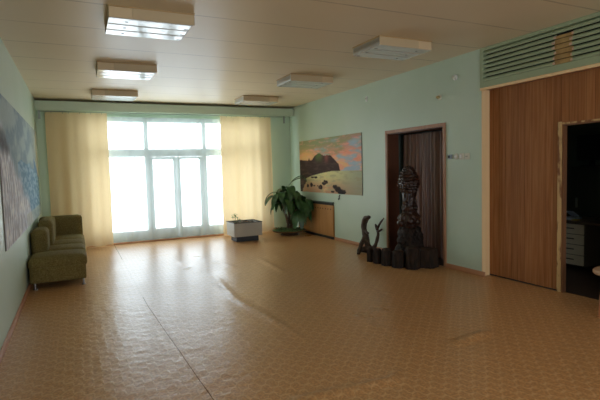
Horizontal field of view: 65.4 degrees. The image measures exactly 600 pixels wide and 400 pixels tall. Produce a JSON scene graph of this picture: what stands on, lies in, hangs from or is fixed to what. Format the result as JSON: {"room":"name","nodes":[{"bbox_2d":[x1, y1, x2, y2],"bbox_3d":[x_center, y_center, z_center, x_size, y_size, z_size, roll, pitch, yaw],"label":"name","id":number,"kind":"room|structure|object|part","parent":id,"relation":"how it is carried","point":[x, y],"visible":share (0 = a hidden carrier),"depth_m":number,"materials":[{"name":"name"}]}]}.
{"room":"lobby","nodes":[
{"label":"lobby","id":0,"kind":"room"},
{"bbox_2d":[0,38,41,348],"bbox_3d":[-2.413,-0.109,3.417,0.100,3.100,13.650,-3,4,-25],"label":"wall","id":1,"kind":"structure","parent":0,"point":[14,271],"depth_m":5.29,"materials":[{"name":"green paint"}]},
{"bbox_2d":[0,283,31,362],"bbox_3d":[-2.276,1.309,3.447,0.022,0.060,13.250,-3,4,-25],"label":"baseboard","id":2,"kind":"structure","parent":1,"relation":"attached to","point":[9,334],"depth_m":4.58,"materials":[{"name":"brown wood"}]},
{"bbox_2d":[0,94,40,250],"bbox_3d":[-3.901,-0.396,6.636,0.010,1.550,4.880,-3,4,-25],"label":"painting","id":3,"kind":"object","parent":1,"relation":"attached to","point":[19,178],"visible":1,"depth_m":5.61,"materials":[{"name":"paint"}]},
{"bbox_2d":[36,110,290,227],"bbox_3d":[-2.775,-0.576,10.630,5.495,3.100,0.300,-3,4,-25],"label":"wall","id":4,"kind":"structure","parent":0,"point":[280,133],"depth_m":11.38,"materials":[{"name":"green paint"}]},
{"bbox_2d":[90,233,223,246],"bbox_3d":[-2.637,0.859,10.589,3.950,0.035,0.070,-3,4,-25],"label":"trim","id":5,"kind":"structure","parent":4,"relation":"attached to","point":[223,233],"depth_m":10.39,"materials":[{"name":"brown wood"}]},
{"bbox_2d":[34,100,293,116],"bbox_3d":[-2.682,-1.976,10.261,5.487,0.185,0.292,-3,4,-25],"label":"pelmet","id":6,"kind":"object","parent":4,"relation":"attached to","point":[38,104],"visible":1,"depth_m":9.94,"materials":[{"name":"green paint"}]},
{"bbox_2d":[38,110,284,122],"bbox_3d":[-2.706,-1.798,10.160,5.245,0.175,0.016,-3,4,-25],"label":"rail","id":7,"kind":"object","parent":6,"relation":"attached to","point":[38,110],"visible":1,"depth_m":9.87,"materials":[{"name":"grey metal"}]},
{"bbox_2d":[44,112,113,246],"bbox_3d":[-4.454,-0.391,9.471,1.139,2.760,0.053,-3,4,-25],"label":"window curtain","id":8,"kind":"object","parent":7,"relation":"hanging from","point":[77,143],"visible":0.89,"depth_m":9.47,"materials":[{"name":"beige fabric"}]},
{"bbox_3d":[-2.708,-1.860,10.156,5.245,0.013,0.014,-3,4,-25],"label":"rail","id":9,"kind":"part","parent":7,"relation":"part of","materials":[{"name":"grey metal"}]},
{"bbox_2d":[220,116,273,234],"bbox_3d":[-1.229,-0.582,11.003,1.274,2.760,0.061,-3,4,-25],"label":"window curtain","id":10,"kind":"object","parent":7,"relation":"hanging from","point":[246,149],"visible":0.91,"depth_m":10.98,"materials":[{"name":"beige fabric"}]},
{"bbox_2d":[107,117,223,242],"bbox_3d":[-2.715,-0.475,10.585,3.960,2.700,0.142,-3,4,-25],"label":"window","id":11,"kind":"structure","parent":4,"relation":"in","point":[149,155],"depth_m":10.52,"materials":[{"name":"paint"}]},
{"bbox_3d":[-3.039,-0.050,10.476,0.585,1.825,0.070,-3,4,-25],"label":"door","id":12,"kind":"part","parent":11,"relation":"part of","materials":[{"name":"paint"}]},
{"bbox_3d":[-2.690,0.716,10.683,3.780,0.190,0.060,-3,4,-25],"label":"kick panel","id":13,"kind":"part","parent":11,"relation":"part of","materials":[{"name":"paint"}]},
{"bbox_3d":[-2.503,-0.082,10.731,0.585,1.825,0.070,-3,4,-25],"label":"door","id":14,"kind":"part","parent":11,"relation":"part of","materials":[{"name":"paint"}]},
{"bbox_2d":[0,231,599,399],"bbox_3d":[1.250,1.176,5.147,7.852,0.145,13.280,-3,4,-25],"label":"floor","id":15,"kind":"structure","parent":0,"point":[275,316],"depth_m":4.35,"materials":[{"name":"brown laminate"}]},
{"bbox_2d":[28,249,86,289],"bbox_3d":[-3.361,0.940,6.521,0.715,0.450,0.612,-3,4,-25],"label":"module","id":16,"kind":"object","parent":15,"relation":"on","point":[70,264],"visible":1,"depth_m":6.27,"materials":[{"name":"green fabric"}]},
{"bbox_3d":[-3.365,0.813,6.512,0.715,0.195,0.612,-3,4,-25],"label":"seat","id":17,"kind":"part","parent":16,"relation":"part of","materials":[{"name":"green fabric"}]},
{"bbox_2d":[31,227,85,253],"bbox_3d":[-3.639,0.770,7.083,0.715,0.730,0.602,-3,4,-25],"label":"module","id":18,"kind":"object","parent":15,"relation":"on","point":[40,238],"visible":0.32,"depth_m":6.76,"materials":[{"name":"green fabric"}]},
{"bbox_3d":[-3.865,0.684,6.971,0.220,0.530,0.580,-3,4,-25],"label":"backrest","id":19,"kind":"part","parent":18,"relation":"part of","materials":[{"name":"green fabric"}]},
{"bbox_3d":[-3.585,0.780,7.110,0.595,0.195,0.602,-3,4,-25],"label":"seat","id":20,"kind":"part","parent":18,"relation":"part of","materials":[{"name":"green fabric"}]},
{"bbox_2d":[37,218,84,245],"bbox_3d":[-3.899,0.701,7.638,0.700,0.810,0.592,-3,4,-25],"label":"module","id":21,"kind":"object","parent":15,"relation":"on","point":[45,222],"visible":0.23,"depth_m":7.40,"materials":[{"name":"green fabric"}]},
{"bbox_3d":[-4.087,0.612,7.543,0.220,0.610,0.570,-3,4,-25],"label":"backrest","id":22,"kind":"part","parent":21,"relation":"part of","materials":[{"name":"green fabric"}]},
{"bbox_3d":[-3.850,0.750,7.664,0.595,0.195,0.592,-3,4,-25],"label":"seat","id":23,"kind":"part","parent":21,"relation":"part of","materials":[{"name":"green fabric"}]},
{"bbox_2d":[39,214,84,239],"bbox_3d":[-4.200,0.674,8.248,0.715,0.800,0.732,-3,4,-25],"label":"module","id":24,"kind":"object","parent":15,"relation":"on","point":[66,226],"visible":0.31,"depth_m":8.40,"materials":[{"name":"green fabric"}]},
{"bbox_3d":[-4.335,0.590,8.062,0.220,0.600,0.500,-3,4,-25],"label":"backrest","id":25,"kind":"part","parent":24,"relation":"part of","materials":[{"name":"green fabric"}]},
{"bbox_3d":[-4.198,0.721,8.251,0.715,0.195,0.732,-3,4,-25],"label":"seat","id":26,"kind":"part","parent":24,"relation":"part of","materials":[{"name":"green fabric"}]},
{"bbox_2d":[226,214,261,241],"bbox_3d":[-1.206,0.572,10.100,0.632,0.591,0.552,-3,4,-25],"label":"planter box","id":27,"kind":"object","parent":15,"relation":"on","point":[249,229],"visible":1,"depth_m":9.91,"materials":[{"name":"grey plastic"}]},
{"bbox_2d":[272,229,305,235],"bbox_3d":[-0.245,0.742,10.758,0.780,0.112,0.780,-3,4,-25],"label":"bowl","id":28,"kind":"object","parent":15,"relation":"on","point":[284,232],"depth_m":10.54,"materials":[{"name":"green ceramic"}]},
{"bbox_2d":[265,175,313,235],"bbox_3d":[-0.326,0.131,10.623,0.993,1.354,0.896,-3,4,-25],"label":"potted plant","id":29,"kind":"object","parent":15,"relation":"on","point":[298,208],"visible":1,"depth_m":10.53,"materials":[{"name":"green plant"}]},
{"bbox_3d":[-0.327,0.252,10.747,0.215,0.868,0.097,-3,4,-25],"label":"stem","id":30,"kind":"part","parent":29,"relation":"part of","materials":[{"name":"plant"}]},
{"bbox_2d":[299,200,334,239],"bbox_3d":[0.339,0.401,10.563,0.040,0.785,1.704,-3,4,-25],"label":"radiator cover","id":31,"kind":"object","parent":15,"relation":"on","point":[322,224],"visible":0.57,"depth_m":10.24,"materials":[{"name":"brown wood"}]},
{"bbox_2d":[367,248,372,261],"bbox_3d":[1.115,0.873,7.436,0.116,0.215,0.119,-3,4,-25],"label":"stump","id":32,"kind":"object","parent":15,"relation":"on","point":[369,250],"visible":0.83,"depth_m":7.39,"materials":[{"name":"brown wood"}]},
{"bbox_2d":[357,215,383,253],"bbox_3d":[1.182,0.618,8.037,0.356,0.682,0.746,-3,4,-25],"label":"driftwood sculpture","id":33,"kind":"object","parent":15,"relation":"on","point":[365,240],"visible":0.73,"depth_m":8.18,"materials":[{"name":"brown wood"}]},
{"bbox_2d":[373,248,380,263],"bbox_3d":[1.207,0.868,7.278,0.132,0.240,0.136,-3,4,-25],"label":"stump","id":34,"kind":"object","parent":15,"relation":"on","point":[376,251],"visible":0.89,"depth_m":7.23,"materials":[{"name":"brown wood"}]},
{"bbox_2d":[381,248,391,265],"bbox_3d":[1.329,0.862,7.121,0.166,0.265,0.171,-3,4,-25],"label":"stump","id":35,"kind":"object","parent":15,"relation":"on","point":[386,253],"visible":0.98,"depth_m":7.05,"materials":[{"name":"brown wood"}]},
{"bbox_2d":[391,250,404,267],"bbox_3d":[1.467,0.874,6.964,0.200,0.255,0.198,-3,4,-25],"label":"stump","id":36,"kind":"object","parent":15,"relation":"on","point":[398,257],"visible":0.99,"depth_m":6.89,"materials":[{"name":"brown wood"}]},
{"bbox_2d":[395,166,423,254],"bbox_3d":[1.695,0.222,7.248,0.464,1.505,0.472,-3,4,-25],"label":"sculpture","id":37,"kind":"object","parent":15,"relation":"on","point":[409,233],"visible":0.87,"depth_m":7.14,"materials":[{"name":"brown wood"}]},
{"bbox_3d":[1.686,-0.324,7.216,0.318,0.416,0.317,-3,4,-25],"label":"ridged crown","id":38,"kind":"part","parent":37,"relation":"part of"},
{"bbox_2d":[405,246,419,269],"bbox_3d":[1.642,0.840,6.836,0.214,0.330,0.214,-3,4,-25],"label":"stump","id":39,"kind":"object","parent":15,"relation":"on","point":[412,253],"visible":1,"depth_m":6.76,"materials":[{"name":"brown wood"}]},
{"bbox_2d":[420,247,438,268],"bbox_3d":[1.889,0.847,6.934,0.294,0.290,0.303,-3,4,-25],"label":"stump","id":40,"kind":"object","parent":15,"relation":"on","point":[428,255],"visible":0.88,"depth_m":6.83,"materials":[{"name":"brown wood"}]},
{"bbox_2d":[566,217,599,266],"bbox_3d":[4.318,0.639,6.174,0.620,0.670,1.630,-3,4,-25],"label":"office desk","id":41,"kind":"object","parent":15,"relation":"on","point":[582,235],"visible":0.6,"depth_m":6.50,"materials":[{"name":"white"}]},
{"bbox_2d":[566,211,581,220],"bbox_3d":[3.918,0.217,6.704,0.240,0.122,0.250,-3,4,-25],"label":"pile","id":42,"kind":"object","parent":41,"relation":"on","point":[573,214],"visible":0.77,"depth_m":6.69,"materials":[{"name":"blue"}]},
{"bbox_3d":[3.812,0.403,6.580,0.022,0.135,0.380,-3,4,-25],"label":"drawer","id":43,"kind":"part","parent":41,"relation":"part of","materials":[{"name":"beige"}]},
{"bbox_3d":[3.816,0.547,6.589,0.022,0.135,0.380,-3,4,-25],"label":"drawer","id":44,"kind":"part","parent":41,"relation":"part of","materials":[{"name":"beige"}]},
{"bbox_3d":[3.820,0.692,6.599,0.022,0.135,0.380,-3,4,-25],"label":"drawer","id":45,"kind":"part","parent":41,"relation":"part of","materials":[{"name":"beige"}]},
{"bbox_3d":[3.824,0.837,6.608,0.022,0.135,0.380,-3,4,-25],"label":"drawer","id":46,"kind":"part","parent":41,"relation":"part of","materials":[{"name":"beige"}]},
{"bbox_2d":[571,166,599,217],"bbox_3d":[4.622,0.233,6.493,0.235,1.420,1.680,-3,4,-25],"label":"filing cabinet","id":47,"kind":"object","parent":15,"relation":"on","point":[585,180],"visible":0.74,"depth_m":6.96,"materials":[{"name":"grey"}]},
{"bbox_2d":[593,266,599,317],"bbox_3d":[3.034,0.894,4.500,0.368,0.457,0.368,-3,4,-25],"label":"wooden stool","id":48,"kind":"object","parent":15,"relation":"on","point":[596,270],"visible":1,"depth_m":4.48,"materials":[{"name":"brown wood"}]},
{"bbox_3d":[3.028,0.694,4.487,0.368,0.055,0.368,-3,4,-25],"label":"seat","id":49,"kind":"part","parent":48,"relation":"part of","materials":[{"name":"brown wood"}]},
{"bbox_2d":[0,0,599,108],"bbox_3d":[1.081,-1.940,4.996,7.952,0.150,13.650,-3,4,-25],"label":"ceiling","id":50,"kind":"structure","parent":0,"point":[234,49],"depth_m":5.38,"materials":[{"name":"white paint"}]},
{"bbox_2d":[91,89,137,100],"bbox_3d":[-3.415,-1.922,8.592,0.768,0.112,0.578,-3,4,-25],"label":"ceiling light","id":51,"kind":"object","parent":50,"relation":"attached to","point":[96,94],"visible":1,"depth_m":8.40,"materials":[{"name":"white metal"}]},
{"bbox_2d":[91,94,133,100],"bbox_3d":[-3.497,-1.921,8.764,0.760,0.092,0.182,-3,4,-25],"label":"diffuser","id":52,"kind":"object","parent":51,"relation":"attached to","point":[91,94],"depth_m":8.71,"materials":[{"name":"grey plastic"}]},
{"bbox_2d":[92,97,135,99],"bbox_3d":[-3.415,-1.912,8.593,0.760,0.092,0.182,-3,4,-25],"label":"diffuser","id":53,"kind":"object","parent":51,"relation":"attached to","point":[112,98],"depth_m":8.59,"materials":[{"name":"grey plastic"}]},
{"bbox_2d":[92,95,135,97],"bbox_3d":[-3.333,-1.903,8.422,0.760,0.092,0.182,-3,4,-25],"label":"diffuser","id":54,"kind":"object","parent":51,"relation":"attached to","point":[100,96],"depth_m":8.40,"materials":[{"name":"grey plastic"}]},
{"bbox_3d":[-3.202,-1.910,8.380,0.560,0.094,0.006,-3,4,-25],"label":"rail","id":55,"kind":"part","parent":51,"relation":"part of","materials":[{"name":"beige"}]},
{"bbox_2d":[95,61,156,79],"bbox_3d":[-2.460,-1.817,6.602,0.768,0.112,0.578,-3,4,-25],"label":"ceiling light","id":56,"kind":"object","parent":50,"relation":"attached to","point":[118,70],"visible":1,"depth_m":6.43,"materials":[{"name":"white plastic"}]},
{"bbox_2d":[96,75,150,79],"bbox_3d":[-2.542,-1.816,6.774,0.760,0.092,0.182,-3,4,-25],"label":"diffuser","id":57,"kind":"object","parent":56,"relation":"attached to","point":[99,76],"depth_m":6.74,"materials":[{"name":"grey plastic"}]},
{"bbox_2d":[96,67,153,77],"bbox_3d":[-2.460,-1.806,6.602,0.760,0.092,0.182,-3,4,-25],"label":"diffuser","id":58,"kind":"object","parent":56,"relation":"attached to","point":[97,73],"depth_m":6.59,"materials":[{"name":"grey plastic"}]},
{"bbox_2d":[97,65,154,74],"bbox_3d":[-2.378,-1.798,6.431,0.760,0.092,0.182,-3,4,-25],"label":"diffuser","id":59,"kind":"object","parent":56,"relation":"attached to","point":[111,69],"depth_m":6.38,"materials":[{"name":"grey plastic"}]},
{"bbox_3d":[-2.247,-1.805,6.389,0.560,0.094,0.006,-3,4,-25],"label":"rail","id":60,"kind":"part","parent":56,"relation":"part of","materials":[{"name":"beige"}]},
{"bbox_2d":[104,4,194,40],"bbox_3d":[-1.473,-1.708,4.550,0.768,0.112,0.578,-3,4,-25],"label":"ceiling light","id":61,"kind":"object","parent":50,"relation":"attached to","point":[119,20],"visible":1,"depth_m":4.39,"materials":[{"name":"white plastic"}]},
{"bbox_2d":[105,21,184,40],"bbox_3d":[-1.555,-1.707,4.721,0.760,0.092,0.182,-3,4,-25],"label":"diffuser","id":62,"kind":"object","parent":61,"relation":"attached to","point":[107,31],"depth_m":4.69,"materials":[{"name":"grey plastic"}]},
{"bbox_2d":[106,16,189,35],"bbox_3d":[-1.472,-1.698,4.550,0.760,0.092,0.182,-3,4,-25],"label":"diffuser","id":63,"kind":"object","parent":61,"relation":"attached to","point":[109,26],"depth_m":4.54,"materials":[{"name":"grey plastic"}]},
{"bbox_2d":[107,9,191,30],"bbox_3d":[-1.391,-1.689,4.379,0.760,0.092,0.182,-3,4,-25],"label":"diffuser","id":64,"kind":"object","parent":61,"relation":"attached to","point":[145,18],"depth_m":4.32,"materials":[{"name":"grey plastic"}]},
{"bbox_3d":[-1.260,-1.697,4.337,0.560,0.094,0.006,-3,4,-25],"label":"rail","id":65,"kind":"part","parent":61,"relation":"part of","materials":[{"name":"beige"}]},
{"bbox_2d":[234,95,277,105],"bbox_3d":[-0.910,-2.067,9.730,0.768,0.112,0.578,-3,4,-25],"label":"ceiling light","id":66,"kind":"object","parent":50,"relation":"attached to","point":[244,99],"visible":1,"depth_m":9.54,"materials":[{"name":"white metal"}]},
{"bbox_2d":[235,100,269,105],"bbox_3d":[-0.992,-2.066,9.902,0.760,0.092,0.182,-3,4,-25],"label":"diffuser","id":67,"kind":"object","parent":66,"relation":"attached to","point":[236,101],"depth_m":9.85,"materials":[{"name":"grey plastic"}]},
{"bbox_2d":[237,98,274,104],"bbox_3d":[-0.910,-2.057,9.731,0.760,0.092,0.182,-3,4,-25],"label":"diffuser","id":68,"kind":"object","parent":66,"relation":"attached to","point":[238,99],"depth_m":9.70,"materials":[{"name":"grey"}]},
{"bbox_3d":[-0.877,-2.045,9.432,0.560,0.094,0.006,-3,4,-25],"label":"rail","id":69,"kind":"part","parent":66,"relation":"part of","materials":[{"name":"beige"}]},
{"bbox_2d":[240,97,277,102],"bbox_3d":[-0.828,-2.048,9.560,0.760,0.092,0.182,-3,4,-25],"label":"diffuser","id":70,"kind":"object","parent":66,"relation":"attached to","point":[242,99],"depth_m":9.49,"materials":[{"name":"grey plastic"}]},
{"bbox_2d":[276,73,332,88],"bbox_3d":[0.076,-1.963,7.744,0.768,0.112,0.578,-3,4,-25],"label":"ceiling light","id":71,"kind":"object","parent":50,"relation":"attached to","point":[290,80],"visible":1,"depth_m":7.57,"materials":[{"name":"white"}]},
{"bbox_2d":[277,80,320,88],"bbox_3d":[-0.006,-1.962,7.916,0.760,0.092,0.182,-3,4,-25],"label":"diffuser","id":72,"kind":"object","parent":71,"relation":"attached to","point":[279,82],"depth_m":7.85,"materials":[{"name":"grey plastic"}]},
{"bbox_2d":[281,77,325,86],"bbox_3d":[0.076,-1.953,7.745,0.760,0.092,0.182,-3,4,-25],"label":"diffuser","id":73,"kind":"object","parent":71,"relation":"attached to","point":[284,79],"depth_m":7.70,"materials":[{"name":"grey plastic"}]},
{"bbox_3d":[0.109,-1.941,7.445,0.560,0.094,0.006,-3,4,-25],"label":"rail","id":74,"kind":"part","parent":71,"relation":"part of","materials":[{"name":"beige metal"}]},
{"bbox_2d":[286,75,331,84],"bbox_3d":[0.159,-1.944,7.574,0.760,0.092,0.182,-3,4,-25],"label":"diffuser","id":75,"kind":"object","parent":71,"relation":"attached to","point":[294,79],"depth_m":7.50,"materials":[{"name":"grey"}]},
{"bbox_2d":[352,35,431,60],"bbox_3d":[1.129,-1.861,5.756,0.768,0.112,0.578,-3,4,-25],"label":"ceiling light","id":76,"kind":"object","parent":50,"relation":"attached to","point":[380,46],"visible":1,"depth_m":5.60,"materials":[{"name":"white plastic"}]},
{"bbox_2d":[353,46,410,60],"bbox_3d":[1.047,-1.860,5.928,0.760,0.092,0.182,-3,4,-25],"label":"diffuser","id":77,"kind":"object","parent":76,"relation":"attached to","point":[357,50],"depth_m":5.85,"materials":[{"name":"grey plastic"}]},
{"bbox_2d":[361,42,419,56],"bbox_3d":[1.129,-1.851,5.757,0.760,0.092,0.182,-3,4,-25],"label":"diffuser","id":78,"kind":"object","parent":76,"relation":"attached to","point":[366,47],"depth_m":5.70,"materials":[{"name":"grey plastic"}]},
{"bbox_3d":[1.162,-1.839,5.458,0.560,0.094,0.006,-3,4,-25],"label":"rail","id":79,"kind":"part","parent":76,"relation":"part of","materials":[{"name":"beige"}]},
{"bbox_2d":[370,37,430,53],"bbox_3d":[1.212,-1.842,5.586,0.760,0.092,0.182,-3,4,-25],"label":"diffuser","id":80,"kind":"object","parent":76,"relation":"attached to","point":[390,44],"depth_m":5.51,"materials":[{"name":"grey"}]},
{"bbox_2d":[398,129,442,213],"bbox_3d":[2.108,-0.563,7.615,0.277,3.000,1.550,-3,4,-25],"label":"wall","id":81,"kind":"structure","parent":0,"point":[400,137],"depth_m":8.27,"materials":[{"name":"grey paint"}]},
{"bbox_2d":[402,130,442,258],"bbox_3d":[2.090,-0.096,7.582,0.083,2.013,1.326,-3,4,-25],"label":"curtain","id":82,"kind":"object","parent":81,"relation":"hanging from","point":[423,151],"visible":0.53,"depth_m":7.56,"materials":[{"name":"black fabric"}]},
{"bbox_3d":[2.062,-1.092,7.515,0.016,0.015,1.326,-3,4,-25],"label":"rod","id":83,"kind":"part","parent":82,"relation":"part of","materials":[{"name":"black metal"}]},
{"bbox_2d":[289,49,599,270],"bbox_3d":[3.648,-0.469,6.305,2.357,3.100,13.650,-3,4,-25],"label":"wall","id":84,"kind":"structure","parent":0,"point":[408,99],"depth_m":7.41,"materials":[{"name":"green paint"}]},
{"bbox_2d":[299,132,362,195],"bbox_3d":[0.582,-0.735,9.944,0.012,1.180,2.680,-3,4,-25],"label":"seascape painting","id":85,"kind":"object","parent":84,"relation":"attached to","point":[333,165],"visible":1,"depth_m":9.71,"materials":[{"name":"paint"}]},
{"bbox_2d":[334,237,381,249],"bbox_3d":[1.126,0.847,8.993,0.022,0.060,1.835,-3,4,-25],"label":"baseboard","id":86,"kind":"structure","parent":84,"relation":"attached to","point":[335,238],"depth_m":9.30,"materials":[{"name":"brown wood"}]},
{"bbox_2d":[385,123,446,266],"bbox_3d":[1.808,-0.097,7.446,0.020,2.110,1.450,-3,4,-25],"label":"door frame","id":87,"kind":"structure","parent":84,"relation":"in","point":[443,125],"depth_m":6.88,"materials":[{"name":"brown wood"}]},
{"bbox_2d":[459,153,463,159],"bbox_3d":[2.238,-0.604,6.474,0.024,0.085,0.085,-3,4,-25],"label":"light switch","id":88,"kind":"object","parent":84,"relation":"attached to","point":[461,155],"visible":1,"depth_m":6.47,"materials":[{"name":"beige plastic"}]},
{"bbox_2d":[446,263,484,276],"bbox_3d":[2.304,0.974,6.536,0.022,0.065,0.720,-3,4,-25],"label":"baseboard","id":89,"kind":"structure","parent":84,"relation":"attached to","point":[460,268],"depth_m":6.51,"materials":[{"name":"brown wood"}]},
{"bbox_2d":[465,153,469,159],"bbox_3d":[2.283,-0.597,6.388,0.018,0.085,0.085,-3,4,-25],"label":"wall socket","id":90,"kind":"object","parent":84,"relation":"attached to","point":[467,155],"visible":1,"depth_m":6.37,"materials":[{"name":"beige plastic"}]},
{"bbox_2d":[481,90,489,275],"bbox_3d":[2.468,-0.214,6.211,0.131,2.470,0.014,-3,4,-25],"label":"trim","id":91,"kind":"structure","parent":84,"relation":"attached to","point":[484,94],"depth_m":6.20,"materials":[{"name":"brown wood"}]},
{"bbox_2d":[480,63,599,90],"bbox_3d":[3.919,-1.277,2.903,0.030,0.034,7.165,-3,4,-25],"label":"trim","id":92,"kind":"structure","parent":84,"relation":"attached to","point":[595,64],"depth_m":5.29,"materials":[{"name":"brown wood"}]},
{"bbox_2d":[480,11,599,87],"bbox_3d":[3.928,-1.550,2.893,0.072,0.510,7.165,-3,4,-25],"label":"air vent","id":93,"kind":"object","parent":84,"relation":"in","point":[574,43],"visible":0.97,"depth_m":5.29,"materials":[{"name":"green metal"}]},
{"bbox_2d":[489,68,599,288],"bbox_3d":[4.094,-0.085,3.039,0.060,2.500,7.145,-3,4,-25],"label":"wall","id":94,"kind":"structure","parent":0,"point":[524,118],"depth_m":5.68,"materials":[{"name":"brown wood"}]},
{"bbox_2d":[490,274,555,290],"bbox_3d":[2.815,1.026,5.873,0.050,0.020,1.040,-3,4,-25],"label":"baseboard","id":95,"kind":"structure","parent":94,"relation":"attached to","point":[490,274],"depth_m":5.84,"materials":[{"name":"black wood"}]},
{"bbox_2d":[556,119,599,291],"bbox_3d":[3.191,0.114,4.876,0.014,1.950,1.085,-3,4,-25],"label":"door frame","id":96,"kind":"structure","parent":94,"relation":"in","point":[559,166],"depth_m":5.33,"materials":[{"name":"yellow wood"}]}
]}

